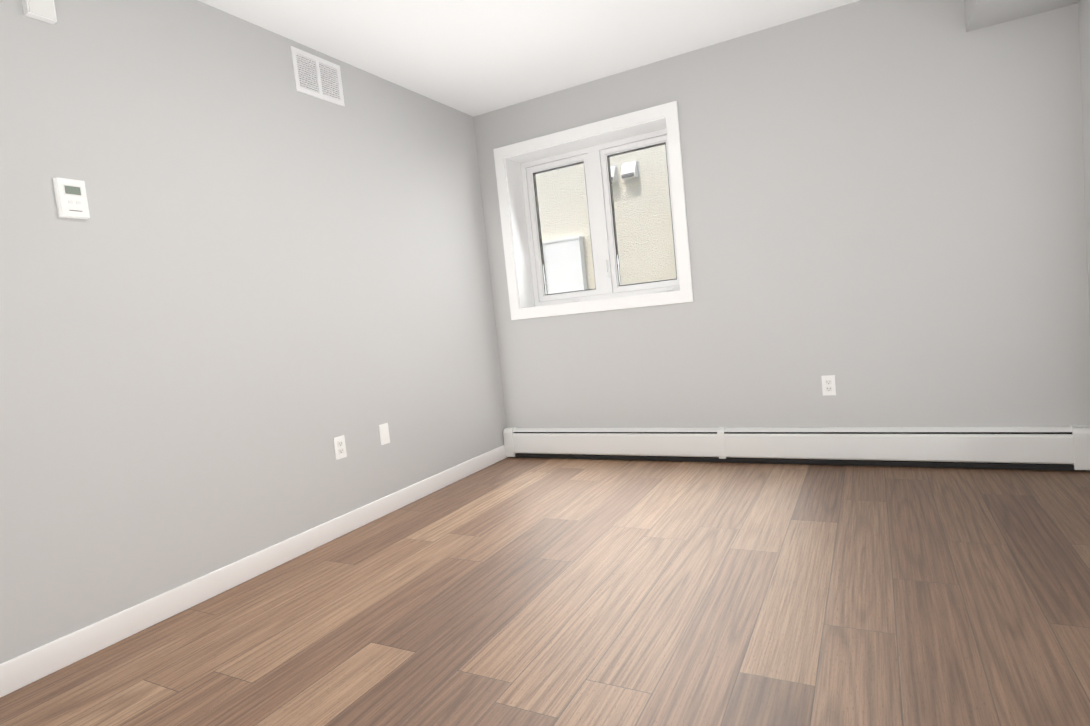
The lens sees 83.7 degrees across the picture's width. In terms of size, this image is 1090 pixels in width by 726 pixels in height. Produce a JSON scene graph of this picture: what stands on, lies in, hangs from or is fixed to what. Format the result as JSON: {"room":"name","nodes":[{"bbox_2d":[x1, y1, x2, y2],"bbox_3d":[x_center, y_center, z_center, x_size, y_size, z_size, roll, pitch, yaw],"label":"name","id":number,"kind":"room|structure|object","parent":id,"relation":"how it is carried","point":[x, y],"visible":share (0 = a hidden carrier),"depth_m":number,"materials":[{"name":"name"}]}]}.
{"room":"empty room","nodes":[
{"label":"empty room","id":0,"kind":"room"},
{"bbox_2d":[0,0,506,663],"bbox_3d":[-1.409,-0.309,2.756,0.150,2.500,4.650,-4,5,29],"label":"wall","id":1,"kind":"structure","parent":0,"point":[244,294],"depth_m":2.56,"materials":[{"name":"grey paint"}]},
{"bbox_2d":[22,0,56,23],"bbox_3d":[-1.731,-1.246,2.077,0.035,0.136,0.084,-4,5,29],"label":"detector","id":2,"kind":"object","parent":1,"relation":"attached to","point":[43,10],"visible":1,"depth_m":2.07,"materials":[{"name":"white plastic"}]},
{"bbox_2d":[52,177,89,219],"bbox_3d":[-1.661,-0.578,2.137,0.028,0.134,0.088,-4,5,29],"label":"thermostat","id":3,"kind":"object","parent":1,"relation":"attached to","point":[71,198],"visible":1,"depth_m":2.12,"materials":[{"name":"white plastic"}]},
{"bbox_2d":[0,445,506,697],"bbox_3d":[-1.008,0.827,3.195,0.013,0.100,3.159,-4,5,29],"label":"baseboard","id":4,"kind":"structure","parent":1,"relation":"attached to","point":[25,669],"depth_m":2.47,"materials":[{"name":"white wood"}]},
{"bbox_2d":[290,46,344,106],"bbox_3d":[-1.173,-1.480,3.156,0.008,0.215,0.315,-4,5,29],"label":"air vent","id":5,"kind":"object","parent":1,"relation":"in","point":[317,77],"visible":1,"depth_m":3.14,"materials":[{"name":"white metal"}]},
{"bbox_2d":[333,435,346,459],"bbox_3d":[-1.059,0.437,3.149,0.008,0.115,0.070,-4,5,29],"label":"electrical outlet","id":6,"kind":"object","parent":1,"relation":"attached to","point":[340,447],"visible":1,"depth_m":3.15,"materials":[{"name":"white plastic"}]},
{"bbox_2d":[379,423,389,444],"bbox_3d":[-0.906,0.401,3.436,0.007,0.115,0.070,-4,5,29],"label":"electrical outlet","id":7,"kind":"object","parent":1,"relation":"attached to","point":[384,433],"visible":1,"depth_m":3.43,"materials":[{"name":"white plastic"}]},
{"bbox_2d":[198,0,859,116],"bbox_3d":[0.001,-1.719,1.818,3.670,0.150,4.650,-4,5,29],"label":"ceiling","id":8,"kind":"structure","parent":0,"point":[473,58],"depth_m":3.24,"materials":[{"name":"white paint"}]},
{"bbox_2d":[964,0,1079,31],"bbox_3d":[1.278,-1.566,1.068,0.430,0.300,4.200,-4,5,29],"label":"beam","id":9,"kind":"structure","parent":8,"relation":"attached to","point":[979,14],"depth_m":2.83,"materials":[{"name":"grey paint"}]},
{"bbox_2d":[0,457,1089,725],"bbox_3d":[0.265,0.886,2.011,3.670,0.100,4.650,-4,5,29],"label":"floor","id":10,"kind":"structure","parent":0,"point":[512,591],"depth_m":2.03,"materials":[{"name":"wood"}]},
{"bbox_2d":[473,0,1089,427],"bbox_3d":[1.156,-0.649,3.820,3.370,2.500,0.300,-4,5,29],"label":"wall","id":11,"kind":"structure","parent":0,"point":[885,214],"depth_m":3.35,"materials":[{"name":"grey paint"}]},
{"bbox_2d":[504,117,679,308],"bbox_3d":[0.335,-0.967,4.170,1.196,1.088,0.216,-4,5,29],"label":"liner","id":12,"kind":"object","parent":11,"relation":"attached to","point":[519,229],"visible":0.69,"depth_m":4.38,"materials":[{"name":"white wood"}]},
{"bbox_2d":[493,101,693,319],"bbox_3d":[0.281,-0.954,4.069,1.332,1.224,0.017,-4,5,29],"label":"window trim","id":13,"kind":"structure","parent":11,"relation":"in","point":[669,112],"depth_m":3.97,"materials":[{"name":"white wood"}]},
{"bbox_2d":[521,128,679,306],"bbox_3d":[0.394,-0.982,4.281,1.172,1.064,0.104,-4,5,29],"label":"window","id":14,"kind":"structure","parent":11,"relation":"in","point":[596,161],"depth_m":4.28,"materials":[{"name":"white plastic"}]},
{"bbox_2d":[503,425,1089,470],"bbox_3d":[1.181,0.501,3.741,3.342,0.216,0.074,-4,5,29],"label":"baseboard heater","id":15,"kind":"object","parent":11,"relation":"attached to","point":[1067,448],"visible":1,"depth_m":3.48,"materials":[{"name":"white metal"}]},
{"bbox_2d":[821,375,835,395],"bbox_3d":[1.628,0.129,3.491,0.070,0.115,0.008,-4,5,29],"label":"electrical outlet","id":16,"kind":"object","parent":11,"relation":"attached to","point":[828,385],"visible":1,"depth_m":3.49,"materials":[{"name":"white plastic"}]},
{"bbox_2d":[1078,0,1089,325],"bbox_3d":[1.678,-0.499,1.076,0.150,2.500,4.650,-4,5,29],"label":"wall","id":17,"kind":"structure","parent":0,"point":[1084,20],"depth_m":2.80,"materials":[{"name":"grey paint"}]},
{"bbox_3d":[1.225,0.029,4.784,9.500,0.200,1.300,-4,5,29],"label":"ground","id":18,"kind":"structure","parent":0,"visible":0},
{"bbox_2d":[542,236,587,300],"bbox_3d":[-1.168,-0.527,6.661,3.570,1.210,0.132,-4,5,29],"label":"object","id":19,"kind":"structure","parent":18,"relation":"on","point":[553,265],"depth_m":5.85,"materials":[{"name":"white"}]},
{"label":"outside","id":20,"kind":"structure","parent":0,"visible":0},
{"bbox_2d":[535,144,676,295],"bbox_3d":[1.361,-2.189,5.282,9.500,5.700,0.200,-4,5,29],"label":"wall","id":21,"kind":"structure","parent":20,"point":[647,227],"depth_m":5.60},
{"bbox_2d":[610,160,639,185],"bbox_3d":[0.671,-1.725,5.543,0.357,0.180,0.094,-4,5,29],"label":"vent hood","id":22,"kind":"object","parent":21,"relation":"attached to","point":[628,175],"depth_m":5.50,"materials":[{"name":"white plastic"}]}
]}

